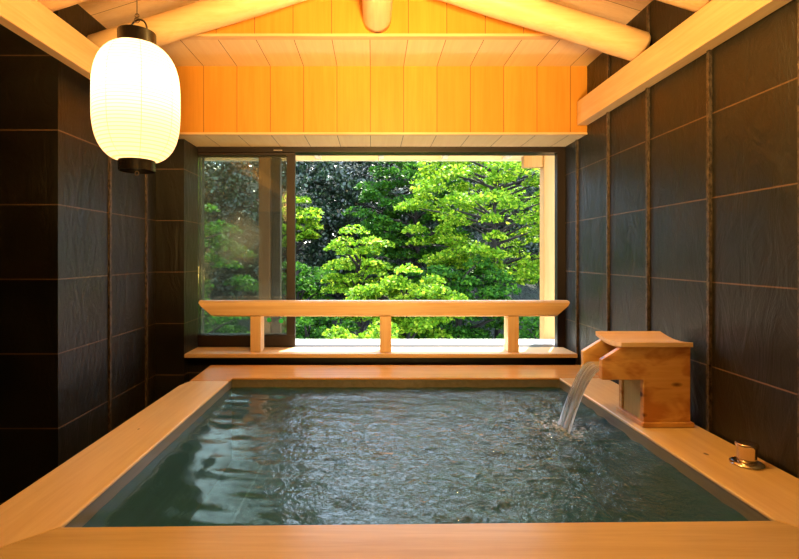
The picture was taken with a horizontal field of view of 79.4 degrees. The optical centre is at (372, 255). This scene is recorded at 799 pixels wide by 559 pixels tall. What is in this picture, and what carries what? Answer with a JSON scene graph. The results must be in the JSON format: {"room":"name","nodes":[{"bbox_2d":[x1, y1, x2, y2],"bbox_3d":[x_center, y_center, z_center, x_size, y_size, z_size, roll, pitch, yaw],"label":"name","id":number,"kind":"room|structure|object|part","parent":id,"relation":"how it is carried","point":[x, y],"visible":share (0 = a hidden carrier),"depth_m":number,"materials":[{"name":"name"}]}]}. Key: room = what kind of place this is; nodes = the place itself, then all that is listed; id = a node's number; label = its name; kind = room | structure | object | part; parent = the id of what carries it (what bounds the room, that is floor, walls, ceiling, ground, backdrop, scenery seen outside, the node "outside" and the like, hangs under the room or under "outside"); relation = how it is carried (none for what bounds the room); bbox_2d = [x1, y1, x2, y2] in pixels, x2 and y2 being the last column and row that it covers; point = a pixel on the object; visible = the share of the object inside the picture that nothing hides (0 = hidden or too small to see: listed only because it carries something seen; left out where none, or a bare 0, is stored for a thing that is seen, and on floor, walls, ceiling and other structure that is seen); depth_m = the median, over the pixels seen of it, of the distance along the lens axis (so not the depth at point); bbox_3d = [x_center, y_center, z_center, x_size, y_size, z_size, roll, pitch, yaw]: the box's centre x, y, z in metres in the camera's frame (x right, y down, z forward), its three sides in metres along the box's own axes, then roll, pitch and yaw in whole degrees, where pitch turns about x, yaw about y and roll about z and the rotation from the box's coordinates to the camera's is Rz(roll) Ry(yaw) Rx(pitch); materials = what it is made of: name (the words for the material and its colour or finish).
{"room":"spa","nodes":[
{"label":"spa","id":0,"kind":"room"},
{"bbox_2d":[0,4,144,504],"bbox_3d":[-1.780,-0.003,2.305,1.040,2.145,0.770,0,0,0],"label":"wall","id":1,"kind":"structure","parent":0,"point":[54,168],"depth_m":1.94,"materials":[{"name":"tile"}]},
{"bbox_2d":[108,156,111,432],"bbox_3d":[-1.255,0.197,2.290,0.010,1.744,0.016,0,0,0],"label":"trim","id":2,"kind":"structure","parent":1,"relation":"attached to","point":[109,157],"depth_m":2.28,"materials":[{"name":"metal"}]},
{"bbox_2d":[145,174,147,407],"bbox_3d":[-1.255,0.197,2.660,0.010,1.744,0.016,0,0,0],"label":"trim","id":3,"kind":"structure","parent":1,"relation":"attached to","point":[146,175],"depth_m":2.65,"materials":[{"name":"metal"}]},
{"bbox_2d":[78,0,651,28],"bbox_3d":[-0.550,-1.127,0.500,3.700,0.816,3.800,0,0,0],"label":"ceiling","id":4,"kind":"structure","parent":0,"point":[110,13],"depth_m":2.20,"materials":[{"name":"brown wood"}]},
{"bbox_2d":[90,0,180,175],"bbox_3d":[-0.732,-0.746,1.488,0.250,0.992,0.250,0,0,0],"label":"paper lantern","id":5,"kind":"object","parent":4,"relation":"hanging from","point":[135,101],"visible":1,"depth_m":1.40,"materials":[{"name":"white paper"}]},
{"bbox_3d":[-0.732,-0.710,1.488,0.106,0.047,0.006,0,0,30],"label":"bail handle","id":6,"kind":"part","parent":5,"relation":"part of","materials":[{"name":"black paint"}]},
{"bbox_2d":[148,66,586,405],"bbox_3d":[-0.550,-0.007,2.905,3.500,2.154,0.430,0,0,0],"label":"wall","id":7,"kind":"structure","parent":0,"point":[212,98],"depth_m":2.69,"materials":[{"name":"orange wood"}]},
{"bbox_2d":[0,0,99,79],"bbox_3d":[-1.153,-0.796,0.697,0.045,0.132,3.973,0,0,0],"label":"beam","id":8,"kind":"structure","parent":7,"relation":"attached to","point":[31,20],"depth_m":1.68,"materials":[{"name":"beige wood"}]},
{"bbox_2d":[37,0,87,11],"bbox_3d":[-0.625,-1.093,1.680,1.237,0.495,0.128,0,0,0],"label":"ceiling","id":9,"kind":"structure","parent":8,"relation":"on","point":[53,5],"depth_m":1.68,"materials":[{"name":"brown wood"}]},
{"bbox_2d":[87,0,305,47],"bbox_3d":[-0.626,-1.093,2.110,1.237,0.494,0.128,0,0,0],"label":"log","id":10,"kind":"object","parent":8,"relation":"on","point":[201,16],"visible":0.6,"depth_m":2.06,"materials":[{"name":"beige wood"}]},
{"bbox_2d":[204,156,522,160],"bbox_3d":[0.100,-0.740,3.335,3.800,0.080,0.420,0,0,0],"label":"roof eave","id":11,"kind":"object","parent":7,"relation":"attached to","point":[298,158],"visible":0.17,"depth_m":3.52,"materials":[{"name":"brown wood"}]},
{"bbox_2d":[181,136,582,146],"bbox_3d":[0.052,-0.691,2.916,2.296,0.018,0.408,0,0,0],"label":"soffit","id":12,"kind":"structure","parent":7,"relation":"in","point":[199,141],"depth_m":2.83,"materials":[{"name":"wood"}]},
{"bbox_2d":[179,132,586,135],"bbox_3d":[-0.030,-0.686,2.698,2.460,0.012,0.028,0,0,0],"label":"trim","id":13,"kind":"structure","parent":7,"relation":"attached to","point":[180,133],"depth_m":2.69,"materials":[{"name":"beige wood"}]},
{"bbox_2d":[201,0,544,33],"bbox_3d":[-0.030,-1.276,2.346,2.460,0.399,0.028,0,0,0],"label":"wall","id":14,"kind":"structure","parent":0,"point":[308,16],"depth_m":2.33,"materials":[{"name":"wood"}]},
{"bbox_2d":[182,34,563,39],"bbox_3d":[-0.030,-1.069,2.341,2.460,0.013,0.038,0,0,0],"label":"trim","id":15,"kind":"structure","parent":14,"relation":"attached to","point":[199,36],"depth_m":2.33,"materials":[{"name":"beige wood"}]},
{"bbox_2d":[362,0,392,33],"bbox_3d":[0.020,-1.149,0.521,0.138,0.138,3.622,0,0,0],"label":"log","id":16,"kind":"object","parent":14,"relation":"attached to","point":[377,14],"visible":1,"depth_m":2.18,"materials":[{"name":"wood"}]},
{"bbox_2d":[188,358,574,381],"bbox_3d":[0.052,0.831,2.980,2.296,0.478,0.280,0,0,0],"label":"wall","id":17,"kind":"structure","parent":0,"point":[196,366],"depth_m":2.84,"materials":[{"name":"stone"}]},
{"bbox_2d":[197,147,564,347],"bbox_3d":[0.052,-0.045,3.046,2.296,1.274,0.108,0,0,0],"label":"window","id":18,"kind":"structure","parent":17,"relation":"in","point":[288,339],"depth_m":3.00,"materials":[{"name":"brown metal"}]},
{"bbox_3d":[-0.817,-0.068,3.011,0.556,1.124,0.006,0,0,0],"label":"glass pane","id":19,"kind":"part","parent":18,"relation":"part of","materials":[{"name":"clear glass"}]},
{"bbox_3d":[-0.822,-0.068,3.061,0.546,1.124,0.006,0,0,0],"label":"glass pane","id":20,"kind":"part","parent":18,"relation":"part of","materials":[{"name":"clear glass"}]},
{"bbox_3d":[-0.796,-0.040,3.061,0.598,1.212,0.026,0,0,0],"label":"sash","id":21,"kind":"part","parent":18,"relation":"part of","materials":[{"name":"brown metal"}]},
{"bbox_3d":[-0.791,-0.040,3.011,0.608,1.212,0.026,0,0,0],"label":"sash","id":22,"kind":"part","parent":18,"relation":"part of","materials":[{"name":"brown metal"}]},
{"bbox_2d":[184,347,577,357],"bbox_3d":[0.046,0.580,2.889,2.283,0.024,0.210,0,0,0],"label":"window ledge","id":23,"kind":"object","parent":17,"relation":"on","point":[199,352],"visible":0.94,"depth_m":2.80,"materials":[{"name":"brown wood"}]},
{"bbox_2d":[198,300,569,351],"bbox_3d":[0.066,0.416,2.878,2.202,0.304,0.093,0,0,0],"label":"wooden railing","id":24,"kind":"object","parent":23,"relation":"on","point":[257,309],"visible":1,"depth_m":2.83,"materials":[{"name":"brown wood"}]},
{"bbox_3d":[-0.694,0.463,2.878,0.063,0.210,0.088,0,0,0],"label":"post","id":25,"kind":"part","parent":24,"relation":"part of","materials":[{"name":"brown wood"}]},
{"bbox_3d":[0.066,0.311,2.878,2.202,0.094,0.093,0,0,0],"label":"handrail","id":26,"kind":"part","parent":24,"relation":"part of","materials":[{"name":"brown wood"}]},
{"bbox_3d":[0.075,0.463,2.878,0.066,0.210,0.088,0,0,0],"label":"post","id":27,"kind":"part","parent":24,"relation":"part of","materials":[{"name":"brown wood"}]},
{"bbox_3d":[0.830,0.463,2.878,0.065,0.210,0.088,0,0,0],"label":"post","id":28,"kind":"part","parent":24,"relation":"part of","materials":[{"name":"brown wood"}]},
{"bbox_2d":[296,339,554,345],"bbox_3d":[0.250,0.603,3.228,3.500,0.054,0.205,0,0,0],"label":"ledge","id":29,"kind":"object","parent":17,"relation":"attached to","point":[298,341],"visible":0.04,"depth_m":3.23,"materials":[{"name":"white stone"}]},
{"bbox_2d":[160,40,602,65],"bbox_3d":[-0.030,-1.074,2.525,2.460,0.020,0.330,0,0,0],"label":"ceiling","id":30,"kind":"structure","parent":0,"point":[181,52],"depth_m":2.51,"materials":[{"name":"wood"}]},
{"bbox_2d":[565,0,796,477],"bbox_3d":[1.250,-0.013,0.910,0.100,2.167,4.420,0,0,0],"label":"wall","id":31,"kind":"structure","parent":0,"point":[754,71],"depth_m":1.73,"materials":[{"name":"tile"}]},
{"bbox_2d":[575,140,577,364],"bbox_3d":[1.194,0.195,2.810,0.012,1.749,0.013,0,0,0],"label":"trim","id":32,"kind":"structure","parent":31,"relation":"attached to","point":[576,141],"depth_m":2.80,"materials":[{"name":"wood"}]},
{"bbox_2d":[606,112,609,330],"bbox_3d":[1.194,0.170,2.440,0.012,1.799,0.013,0,0,0],"label":"trim","id":33,"kind":"structure","parent":31,"relation":"attached to","point":[607,113],"depth_m":2.43,"materials":[{"name":"wood"}]},
{"bbox_2d":[607,54,609,78],"bbox_3d":[1.196,-0.976,2.440,0.008,0.222,0.012,0,0,0],"label":"trim","id":34,"kind":"structure","parent":31,"relation":"attached to","point":[608,55],"depth_m":2.43,"materials":[{"name":"wood"}]},
{"bbox_2d":[645,88,649,330],"bbox_3d":[1.194,0.170,2.087,0.012,1.799,0.013,0,0,0],"label":"trim","id":35,"kind":"structure","parent":31,"relation":"attached to","point":[647,90],"depth_m":2.08,"materials":[{"name":"wood"}]},
{"bbox_2d":[646,5,649,47],"bbox_3d":[1.196,-0.976,2.087,0.008,0.222,0.012,0,0,0],"label":"trim","id":36,"kind":"structure","parent":31,"relation":"attached to","point":[648,6],"depth_m":2.08,"materials":[{"name":"wood"}]},
{"bbox_2d":[577,0,791,124],"bbox_3d":[1.170,-0.796,0.697,0.060,0.132,3.973,0,0,0],"label":"beam","id":37,"kind":"structure","parent":31,"relation":"attached to","point":[718,21],"depth_m":1.81,"materials":[{"name":"wood"}]},
{"bbox_2d":[440,0,650,60],"bbox_3d":[0.606,-1.099,2.110,1.197,0.482,0.128,0,0,0],"label":"log","id":38,"kind":"object","parent":37,"relation":"on","point":[610,37],"visible":0.92,"depth_m":2.06,"materials":[{"name":"beige wood"}]},
{"bbox_2d":[658,0,711,12],"bbox_3d":[0.606,-1.099,1.680,1.197,0.483,0.128,0,0,0],"label":"log","id":39,"kind":"object","parent":37,"relation":"on","point":[691,5],"visible":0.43,"depth_m":1.68,"materials":[{"name":"wood"}]},
{"bbox_2d":[706,50,711,432],"bbox_3d":[1.194,0.170,1.704,0.012,1.799,0.013,0,0,0],"label":"trim","id":40,"kind":"structure","parent":31,"relation":"attached to","point":[708,52],"depth_m":1.70,"materials":[{"name":"wood"}]},
{"bbox_2d":[797,0,798,478],"bbox_3d":[1.194,0.170,1.337,0.012,1.799,0.013,0,0,0],"label":"trim","id":41,"kind":"structure","parent":31,"relation":"attached to","point":[797,0],"depth_m":1.34,"materials":[{"name":"wood"}]},
{"bbox_3d":[-0.550,1.110,0.910,3.500,0.080,4.420,0,0,0],"label":"floor","id":42,"kind":"structure","parent":0,"visible":0},
{"bbox_2d":[0,365,798,558],"bbox_3d":[0.134,0.812,1.802,2.128,0.514,1.860,0,0,0],"label":"bathtub","id":43,"kind":"object","parent":42,"relation":"on","point":[47,518],"depth_m":1.15,"materials":[{"name":"brown wood"}]},
{"bbox_2d":[83,387,747,526],"bbox_3d":[0.115,0.667,1.767,1.669,0.018,1.353,0,0,0],"label":"water","id":44,"kind":"object","parent":43,"relation":"in","point":[258,456],"visible":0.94,"depth_m":1.52,"materials":[{"name":"teal liquid"}]},
{"bbox_2d":[581,331,693,426],"bbox_3d":[0.995,0.460,1.827,0.331,0.318,0.201,0,0,0],"label":"box","id":45,"kind":"object","parent":43,"relation":"on","point":[651,368],"visible":0.95,"depth_m":1.74,"materials":[{"name":"brown wood"}]},
{"bbox_2d":[558,361,598,433],"bbox_3d":[0.867,0.549,1.838,0.267,0.279,0.150,0,0,0],"label":"water","id":46,"kind":"object","parent":45,"relation":"attached to","point":[571,414],"visible":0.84,"depth_m":1.84,"materials":[{"name":"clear liquid"}]},
{"bbox_3d":[0.990,0.465,1.903,0.321,0.272,0.024,0,0,0],"label":"panel","id":47,"kind":"part","parent":45,"relation":"part of","materials":[{"name":"brown wood"}]},
{"bbox_3d":[0.997,0.525,1.827,0.022,0.152,0.128,0,0,0],"label":"panel","id":48,"kind":"part","parent":45,"relation":"part of","materials":[{"name":"beige wood"}]},
{"bbox_3d":[0.990,0.465,1.750,0.321,0.272,0.024,0,0,0],"label":"panel","id":49,"kind":"part","parent":45,"relation":"part of","materials":[{"name":"brown wood"}]},
{"bbox_3d":[1.022,0.318,1.827,0.259,0.034,0.201,0,0,0],"label":"lid","id":50,"kind":"part","parent":45,"relation":"part of","materials":[{"name":"brown wood"}]},
{"bbox_3d":[1.066,0.610,1.825,0.188,0.018,0.191,0,0,0],"label":"molding","id":51,"kind":"part","parent":45,"relation":"part of","materials":[{"name":"brown wood"}]},
{"bbox_3d":[1.112,0.582,1.428,0.059,0.053,0.059,0,0,0],"label":"handle","id":52,"kind":"part","parent":43,"relation":"part of","materials":[{"name":"beige metal"}]},
{"bbox_3d":[1.112,0.588,1.428,0.089,0.064,0.089,0,0,0],"label":"drain knob","id":53,"kind":"part","parent":43,"relation":"part of","materials":[{"name":"gold metal"}]},
{"bbox_3d":[1.112,0.614,1.428,0.089,0.010,0.089,0,0,0],"label":"plate","id":54,"kind":"part","parent":43,"relation":"part of","materials":[{"name":"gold metal"}]},
{"label":"outside","id":55,"kind":"structure","parent":0,"visible":0},
{"bbox_2d":[204,161,539,338],"bbox_3d":[0.000,0.023,14.900,32.000,6.786,22.000,0,0,0],"label":"hillside","id":56,"kind":"structure","parent":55,"point":[529,291],"depth_m":11.01,"materials":[{"name":"green plant"}]},
{"bbox_2d":[204,161,239,282],"bbox_3d":[-5.142,-0.938,11.081,4.238,4.145,3.309,0,0,0],"label":"evergreen tree","id":57,"kind":"object","parent":56,"relation":"on","point":[208,198],"visible":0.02,"depth_m":10.92,"materials":[{"name":"green plant"}]},
{"bbox_2d":[204,298,250,332],"bbox_3d":[-2.344,1.426,6.389,1.810,1.812,1.034,0,0,0],"label":"shrub","id":58,"kind":"object","parent":56,"relation":"on","point":[207,316],"visible":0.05,"depth_m":6.39,"materials":[{"name":"green plant"}]},
{"bbox_2d":[204,203,258,332],"bbox_3d":[-3.103,0.391,7.803,2.492,2.861,1.587,0,0,4],"label":"maple tree","id":59,"kind":"object","parent":56,"relation":"on","point":[209,239],"visible":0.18,"depth_m":7.74,"materials":[{"name":"green plant"}]},
{"bbox_2d":[204,161,360,299],"bbox_3d":[-2.272,-0.864,11.001,4.322,4.066,3.186,0,0,-10],"label":"evergreen tree","id":60,"kind":"object","parent":56,"relation":"on","point":[227,181],"visible":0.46,"depth_m":10.35,"materials":[{"name":"green plant"}]},
{"bbox_2d":[244,260,338,338],"bbox_3d":[-1.388,0.965,8.380,1.720,1.793,1.298,0,0,17],"label":"maple tree","id":61,"kind":"object","parent":56,"relation":"on","point":[307,294],"visible":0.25,"depth_m":8.23,"materials":[{"name":"green plant"}]},
{"bbox_2d":[282,193,324,284],"bbox_3d":[-1.561,0.129,9.580,1.222,2.787,0.974,0,0,0],"label":"maple tree","id":62,"kind":"object","parent":56,"relation":"on","point":[309,233],"visible":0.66,"depth_m":9.55,"materials":[{"name":"green plant"}]},
{"bbox_2d":[282,316,360,338],"bbox_3d":[-0.893,1.554,6.554,1.559,1.636,1.003,0,0,-20],"label":"shrub","id":63,"kind":"object","parent":56,"relation":"on","point":[301,322],"visible":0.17,"depth_m":6.56,"materials":[{"name":"green plant"}]},
{"bbox_2d":[320,224,394,338],"bbox_3d":[-0.240,0.870,7.635,1.209,2.774,1.031,0,0,-3],"label":"maple tree","id":64,"kind":"object","parent":56,"relation":"on","point":[343,263],"visible":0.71,"depth_m":7.48,"materials":[{"name":"green plant"}]},
{"bbox_2d":[322,319,401,338],"bbox_3d":[-0.146,1.745,5.640,1.219,2.014,0.871,0,0,0],"label":"shrub","id":65,"kind":"object","parent":56,"relation":"on","point":[341,332],"visible":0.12,"depth_m":5.52,"materials":[{"name":"green plant"}]},
{"bbox_2d":[310,161,469,299],"bbox_3d":[0.385,-1.011,11.599,4.068,4.293,3.066,0,0,6],"label":"evergreen tree","id":66,"kind":"object","parent":56,"relation":"on","point":[356,177],"visible":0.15,"depth_m":10.96,"materials":[{"name":"green plant"}]},
{"bbox_2d":[343,263,467,338],"bbox_3d":[0.491,1.356,6.630,1.670,2.539,1.341,0,0,26],"label":"maple tree","id":67,"kind":"object","parent":56,"relation":"on","point":[398,286],"visible":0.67,"depth_m":6.41,"materials":[{"name":"green plant"}]},
{"bbox_2d":[341,161,479,277],"bbox_3d":[0.748,-0.337,9.837,2.823,3.675,2.181,0,0,11],"label":"maple tree","id":68,"kind":"object","parent":56,"relation":"on","point":[381,222],"visible":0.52,"depth_m":9.46,"materials":[{"name":"green plant"}]},
{"bbox_2d":[393,254,527,338],"bbox_3d":[1.284,1.218,7.441,2.114,2.490,1.588,0,0,-6],"label":"maple tree","id":69,"kind":"object","parent":56,"relation":"on","point":[490,291],"visible":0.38,"depth_m":7.18,"materials":[{"name":"green plant"}]},
{"bbox_2d":[393,161,539,338],"bbox_3d":[2.065,-0.074,8.209,3.461,4.234,2.564,0,0,0],"label":"maple tree","id":70,"kind":"object","parent":56,"relation":"on","point":[498,194],"visible":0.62,"depth_m":7.86,"materials":[{"name":"green plant"}]},
{"bbox_2d":[448,162,539,287],"bbox_3d":[3.628,-1.064,12.017,4.085,4.102,3.100,0,0,4],"label":"evergreen tree","id":71,"kind":"object","parent":56,"relation":"on","point":[533,247],"visible":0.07,"depth_m":11.24,"materials":[{"name":"green plant"}]},
{"bbox_2d":[519,316,539,338],"bbox_3d":[2.371,1.747,6.623,1.350,1.950,0.913,0,0,-11],"label":"shrub","id":72,"kind":"object","parent":56,"relation":"on","point":[531,321],"visible":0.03,"depth_m":6.56,"materials":[{"name":"green plant"}]},
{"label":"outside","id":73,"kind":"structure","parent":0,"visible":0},
{"bbox_2d":[272,158,281,332],"bbox_3d":[-0.697,0.431,3.470,0.063,2.277,0.060,0,0,0],"label":"post","id":74,"kind":"object","parent":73,"point":[276,162],"visible":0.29,"depth_m":3.44,"materials":[{"name":"brown wood"}]},
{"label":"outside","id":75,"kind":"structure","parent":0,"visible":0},
{"bbox_2d":[521,156,554,338],"bbox_3d":[1.180,0.431,3.405,0.240,2.277,0.090,0,0,0],"label":"post","id":76,"kind":"object","parent":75,"point":[547,172],"depth_m":3.36,"materials":[{"name":"beige wood"}]},
{"bbox_3d":[1.128,-0.665,3.400,0.136,0.081,0.060,0,0,0],"label":"bracket","id":77,"kind":"part","parent":76,"relation":"part of","materials":[{"name":"beige wood"}]},
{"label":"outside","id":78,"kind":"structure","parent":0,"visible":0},
{"bbox_2d":[259,158,271,332],"bbox_3d":[-0.775,0.431,3.460,0.080,2.277,0.080,0,0,0],"label":"post","id":79,"kind":"object","parent":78,"point":[265,164],"visible":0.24,"depth_m":3.42,"materials":[{"name":"brown wood"}]}
]}

